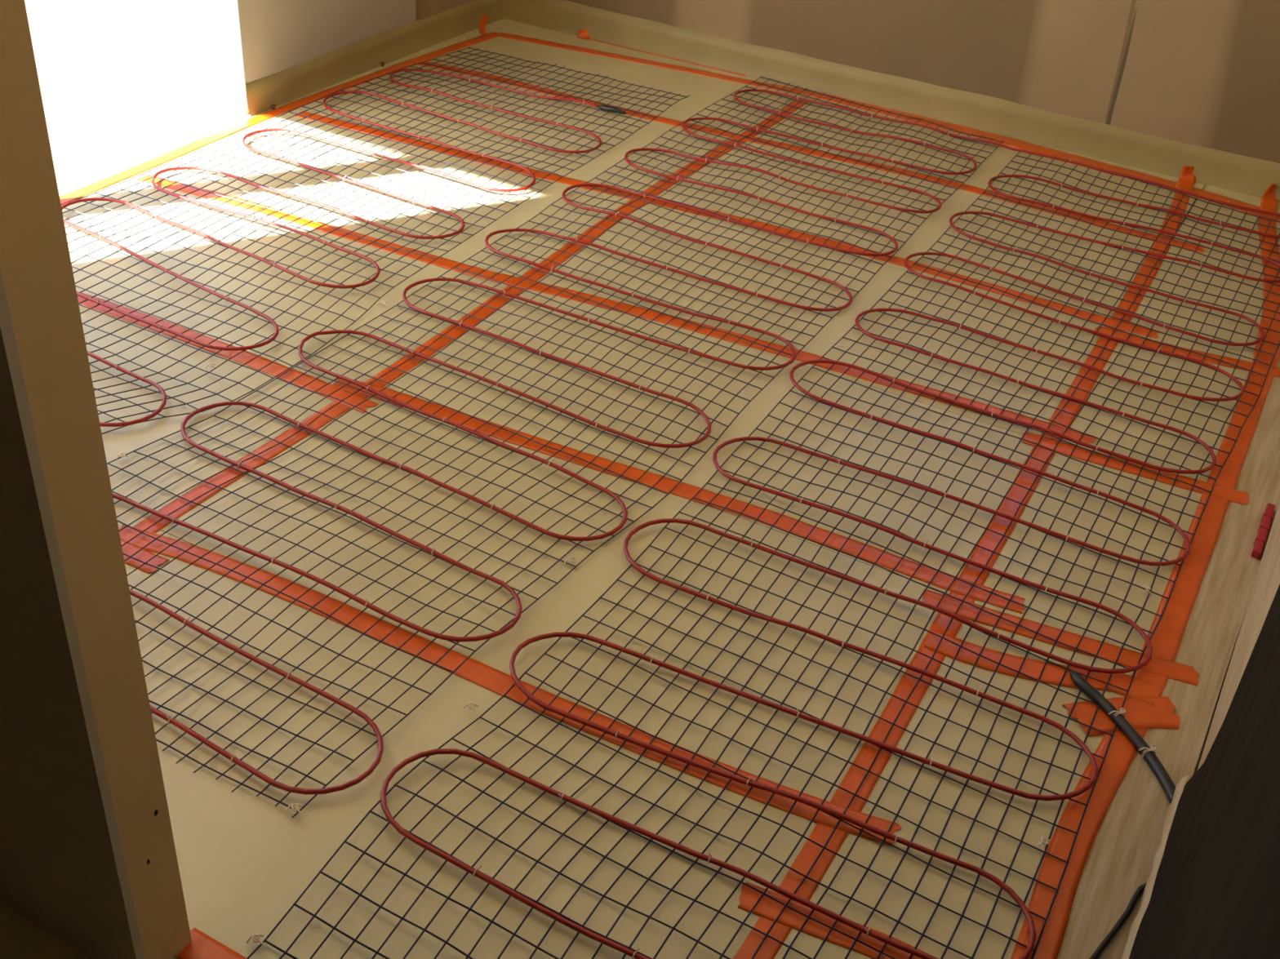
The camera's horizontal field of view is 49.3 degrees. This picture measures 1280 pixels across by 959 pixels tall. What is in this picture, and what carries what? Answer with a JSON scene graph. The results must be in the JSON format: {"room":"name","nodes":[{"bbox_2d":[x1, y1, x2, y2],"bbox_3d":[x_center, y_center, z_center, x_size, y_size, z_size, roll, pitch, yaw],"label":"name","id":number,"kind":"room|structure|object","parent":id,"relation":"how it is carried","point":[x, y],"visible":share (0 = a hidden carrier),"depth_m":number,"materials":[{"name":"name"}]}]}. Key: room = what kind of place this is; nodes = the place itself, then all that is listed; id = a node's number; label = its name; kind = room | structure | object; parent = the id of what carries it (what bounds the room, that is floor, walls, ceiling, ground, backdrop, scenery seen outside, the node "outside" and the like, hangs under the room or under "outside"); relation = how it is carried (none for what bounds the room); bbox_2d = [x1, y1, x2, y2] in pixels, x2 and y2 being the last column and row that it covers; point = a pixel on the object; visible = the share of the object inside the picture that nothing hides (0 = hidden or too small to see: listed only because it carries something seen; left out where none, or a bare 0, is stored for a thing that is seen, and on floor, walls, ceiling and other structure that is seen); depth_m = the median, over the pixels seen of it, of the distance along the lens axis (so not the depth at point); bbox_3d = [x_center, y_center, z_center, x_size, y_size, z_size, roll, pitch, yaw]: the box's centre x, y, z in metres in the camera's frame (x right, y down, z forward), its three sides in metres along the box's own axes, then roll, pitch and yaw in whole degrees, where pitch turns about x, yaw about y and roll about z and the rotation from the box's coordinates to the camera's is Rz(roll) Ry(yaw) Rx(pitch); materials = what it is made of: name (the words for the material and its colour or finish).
{"room":"building under construction","nodes":[
{"label":"building under construction","id":0,"kind":"room"},
{"bbox_2d":[0,0,191,958],"bbox_3d":[-1.023,-0.538,1.350,3.335,2.600,0.087,20,37,22],"label":"door frame","id":1,"kind":"structure","parent":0,"point":[88,856],"depth_m":1.49,"materials":[{"name":"beige paint"}]},
{"bbox_2d":[186,0,502,116],"bbox_3d":[-2.016,-1.409,2.521,0.220,2.600,6.112,20,37,22],"label":"wall","id":2,"kind":"structure","parent":0,"point":[250,56],"depth_m":4.47,"materials":[{"name":"white paint"}]},
{"bbox_2d":[52,101,240,184],"bbox_3d":[-1.734,-1.603,3.074,0.178,2.162,1.966,20,37,22],"label":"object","id":3,"kind":"structure","parent":2,"relation":"in","point":[82,158],"depth_m":4.14,"materials":[{"name":"white paint"}]},
{"bbox_2d":[479,14,488,35],"bbox_3d":[-0.590,-1.711,5.247,0.034,0.037,0.146,0,34,-6],"label":"scrap","id":4,"kind":"object","parent":2,"relation":"attached to","point":[482,24],"visible":1,"depth_m":5.27,"materials":[{"name":"orange plastic"}]},
{"bbox_2d":[0,18,1279,958],"bbox_3d":[-0.580,0.112,2.695,3.570,0.121,6.350,20,37,22],"label":"floor","id":5,"kind":"structure","parent":0,"point":[244,860],"depth_m":2.72,"materials":[{"name":"beige"}]},
{"bbox_2d":[120,537,169,573],"bbox_3d":[-0.918,0.134,2.512,0.145,0.003,0.050,20,37,22],"label":"tape strip","id":6,"kind":"object","parent":5,"relation":"on","point":[129,548],"visible":0.66,"depth_m":2.50,"materials":[{"name":"plastic"}]},
{"bbox_2d":[175,928,246,958],"bbox_3d":[-0.133,0.785,1.645,1.092,0.002,0.050,20,37,22],"label":"tape strip","id":7,"kind":"object","parent":5,"relation":"on","point":[202,946],"visible":0.92,"depth_m":1.84,"materials":[{"name":"orange plastic"}]},
{"bbox_2d":[77,292,378,413],"bbox_3d":[-0.957,-0.296,3.144,0.886,0.003,0.060,20,37,22],"label":"tape strip","id":8,"kind":"object","parent":5,"relation":"on","point":[274,368],"visible":0.84,"depth_m":3.11,"materials":[{"name":"orange plastic"}]},
{"bbox_2d":[59,31,498,204],"bbox_3d":[-1.424,-0.879,3.950,0.097,0.002,3.523,21,37,22],"label":"tape strip","id":9,"kind":"object","parent":5,"relation":"on","point":[86,190],"visible":0.87,"depth_m":4.29,"materials":[{"name":"plastic"}]},
{"bbox_2d":[137,174,507,283],"bbox_3d":[-0.860,-0.677,3.719,1.188,0.003,0.060,18,36,19],"label":"tape strip","id":10,"kind":"object","parent":5,"relation":"on","point":[442,262],"visible":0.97,"depth_m":3.71,"materials":[{"name":"plastic"}]},
{"bbox_2d":[61,46,689,434],"bbox_3d":[-0.979,-0.669,3.656,1.069,0.036,3.348,20,37,22],"label":"mat","id":11,"kind":"object","parent":5,"relation":"on","point":[602,108],"visible":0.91,"depth_m":3.81,"materials":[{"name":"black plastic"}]},
{"bbox_2d":[132,98,808,541],"bbox_3d":[-0.192,-0.603,3.688,0.080,0.002,3.090,20,37,22],"label":"tape strip","id":12,"kind":"object","parent":5,"relation":"on","point":[338,410],"visible":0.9,"depth_m":3.17,"materials":[{"name":"orange plastic"}]},
{"bbox_2d":[118,524,901,846],"bbox_3d":[-0.291,0.312,2.324,1.505,0.003,0.071,18,36,19],"label":"tape strip","id":13,"kind":"object","parent":5,"relation":"on","point":[495,681],"visible":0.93,"depth_m":2.31,"materials":[{"name":"orange plastic"}]},
{"bbox_2d":[106,75,1027,817],"bbox_3d":[-0.001,-0.467,3.477,1.050,0.031,3.575,20,37,22],"label":"mat","id":14,"kind":"object","parent":5,"relation":"on","point":[507,627],"visible":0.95,"depth_m":3.04,"materials":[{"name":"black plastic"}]},
{"bbox_2d":[497,32,816,96],"bbox_3d":[0.100,-1.496,5.042,1.366,0.003,0.059,16,36,16],"label":"tape strip","id":15,"kind":"object","parent":5,"relation":"on","point":[571,47],"visible":1,"depth_m":5.06,"materials":[{"name":"orange plastic"}]},
{"bbox_2d":[589,38,746,76],"bbox_3d":[0.089,-1.560,5.136,0.692,0.002,0.015,20,37,22],"label":"tape sliver","id":16,"kind":"object","parent":5,"relation":"on","point":[589,38],"visible":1,"depth_m":5.12,"materials":[{"name":"orange plastic"}]},
{"bbox_2d":[332,377,1025,613],"bbox_3d":[0.021,0.005,2.816,1.540,0.003,0.066,18,36,19],"label":"tape strip","id":17,"kind":"object","parent":5,"relation":"on","point":[870,553],"visible":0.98,"depth_m":2.78,"materials":[{"name":"orange plastic"}]},
{"bbox_2d":[294,111,1159,338],"bbox_3d":[0.124,-0.772,3.975,2.674,0.003,0.095,18,36,19],"label":"tape strip","id":18,"kind":"object","parent":5,"relation":"on","point":[1126,326],"visible":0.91,"depth_m":3.89,"materials":[{"name":"orange plastic"}]},
{"bbox_2d":[244,148,1279,958],"bbox_3d":[0.664,-0.006,2.875,0.999,0.032,4.032,20,37,22],"label":"mat","id":19,"kind":"object","parent":5,"relation":"on","point":[542,908],"visible":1,"depth_m":2.53,"materials":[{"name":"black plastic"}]},
{"bbox_2d":[488,271,1095,443],"bbox_3d":[0.315,-0.307,3.310,1.524,0.003,0.072,18,36,18],"label":"tape strip","id":20,"kind":"object","parent":5,"relation":"on","point":[802,356],"visible":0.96,"depth_m":3.33,"materials":[{"name":"orange plastic"}]},
{"bbox_2d":[413,60,1205,253],"bbox_3d":[0.427,-1.073,4.455,2.699,0.003,0.093,19,37,20],"label":"tape strip","id":21,"kind":"object","parent":5,"relation":"on","point":[1188,246],"visible":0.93,"depth_m":4.38,"materials":[{"name":"orange plastic"}]},
{"bbox_2d":[737,882,938,958],"bbox_3d":[0.299,0.634,1.919,0.353,0.002,0.056,18,36,19],"label":"tape strip","id":22,"kind":"object","parent":5,"relation":"on","point":[767,908],"visible":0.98,"depth_m":1.94,"materials":[{"name":"orange plastic"}]},
{"bbox_2d":[733,191,1190,958],"bbox_3d":[0.774,0.029,2.869,0.076,0.002,4.008,20,37,21],"label":"tape strip","id":23,"kind":"object","parent":5,"relation":"on","point":[852,780],"visible":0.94,"depth_m":2.38,"materials":[{"name":"plastic"}]},
{"bbox_2d":[924,630,1161,706],"bbox_3d":[0.696,0.327,2.417,0.407,0.004,0.075,12,35,11],"label":"tape strip","id":24,"kind":"object","parent":5,"relation":"on","point":[1052,674],"visible":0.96,"depth_m":2.41,"materials":[{"name":"orange plastic"}]},
{"bbox_2d":[813,92,1279,222],"bbox_3d":[1.326,-1.065,4.549,1.684,0.004,0.112,23,38,25],"label":"tape strip","id":25,"kind":"object","parent":5,"relation":"on","point":[1015,143],"visible":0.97,"depth_m":4.58,"materials":[{"name":"orange plastic"}]},
{"bbox_2d":[922,589,1199,686],"bbox_3d":[0.745,0.281,2.492,0.494,0.004,0.050,16,36,16],"label":"tape strip","id":26,"kind":"object","parent":5,"relation":"on","point":[1179,672],"visible":0.96,"depth_m":2.49,"materials":[{"name":"orange plastic"}]},
{"bbox_2d":[1062,696,1179,737],"bbox_3d":[0.810,0.394,2.332,0.196,0.005,0.081,-3,35,-10],"label":"tape strip","id":27,"kind":"object","parent":5,"relation":"on","point":[1140,714],"visible":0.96,"depth_m":2.33,"materials":[{"name":"orange plastic"}]},
{"bbox_2d":[1069,670,1175,958],"bbox_3d":[0.523,0.753,1.746,0.216,0.032,1.605,17,36,17],"label":"lead","id":28,"kind":"object","parent":5,"relation":"on","point":[1148,753],"visible":0.9,"depth_m":2.24,"materials":[{"name":"black plastic"}]},
{"bbox_2d":[1019,431,1248,504],"bbox_3d":[1.052,-0.026,2.982,0.483,0.004,0.050,18,36,19],"label":"tape strip","id":29,"kind":"object","parent":5,"relation":"on","point":[1235,496],"visible":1,"depth_m":2.97,"materials":[{"name":"orange plastic"}]},
{"bbox_2d":[1010,332,1279,958],"bbox_3d":[0.924,0.292,2.497,0.078,0.003,3.360,20,37,22],"label":"tape strip","id":30,"kind":"object","parent":5,"relation":"on","point":[1166,641],"visible":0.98,"depth_m":2.30,"materials":[{"name":"orange plastic"}]},
{"bbox_2d":[1175,165,1195,192],"bbox_3d":[1.722,-0.948,4.386,0.051,0.045,0.143,18,36,18],"label":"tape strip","id":31,"kind":"object","parent":5,"relation":"on","point":[1186,180],"visible":0.99,"depth_m":4.42,"materials":[{"name":"orange plastic"}]},
{"bbox_2d":[1093,325,1279,377],"bbox_3d":[1.371,-0.310,3.439,0.507,0.004,0.056,16,36,17],"label":"tape strip","id":32,"kind":"object","parent":5,"relation":"on","point":[1247,365],"visible":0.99,"depth_m":3.43,"materials":[{"name":"orange plastic"}]},
{"bbox_2d":[1251,502,1275,558],"bbox_3d":[1.255,0.102,2.804,0.018,0.018,0.200,20,37,22],"label":"bar","id":33,"kind":"object","parent":5,"relation":"on","point":[1260,541],"visible":1,"depth_m":2.79,"materials":[{"name":"red plastic"}]},
{"bbox_2d":[1253,183,1279,359],"bbox_3d":[1.765,-0.611,3.889,0.071,0.050,1.182,15,35,15],"label":"tape strip","id":34,"kind":"object","parent":5,"relation":"on","point":[1268,202],"visible":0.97,"depth_m":3.85,"materials":[{"name":"orange plastic"}]},
{"bbox_2d":[502,0,1279,201],"bbox_3d":[0.977,-2.339,4.249,3.570,2.600,0.262,20,37,22],"label":"wall","id":35,"kind":"structure","parent":0,"point":[1161,86],"depth_m":4.53,"materials":[{"name":"paint"}]},
{"bbox_2d":[577,29,590,39],"bbox_3d":[-0.210,-1.678,5.250,0.054,0.030,0.043,-2,35,-10],"label":"scrap","id":36,"kind":"object","parent":35,"relation":"attached to","point":[582,33],"visible":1,"depth_m":5.26,"materials":[{"name":"orange plastic"}]},
{"bbox_2d":[1121,499,1279,958],"bbox_3d":[0.953,-0.397,1.376,0.245,2.600,6.350,20,37,22],"label":"wall","id":37,"kind":"structure","parent":0,"point":[1212,888],"depth_m":1.23,"materials":[{"name":"beige paint"}]},
{"label":"outside","id":38,"kind":"structure","parent":0,"visible":0},
{"bbox_3d":[6.862,-2.756,8.241,10.620,0.200,11.750,20,37,22],"label":"yard","id":39,"kind":"structure","parent":38,"visible":0},
{"bbox_2d":[24,0,197,153],"bbox_3d":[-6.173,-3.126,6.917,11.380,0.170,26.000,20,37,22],"label":"window","id":40,"kind":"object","parent":39,"relation":"on","point":[104,67],"depth_m":4.77,"materials":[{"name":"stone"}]}
]}

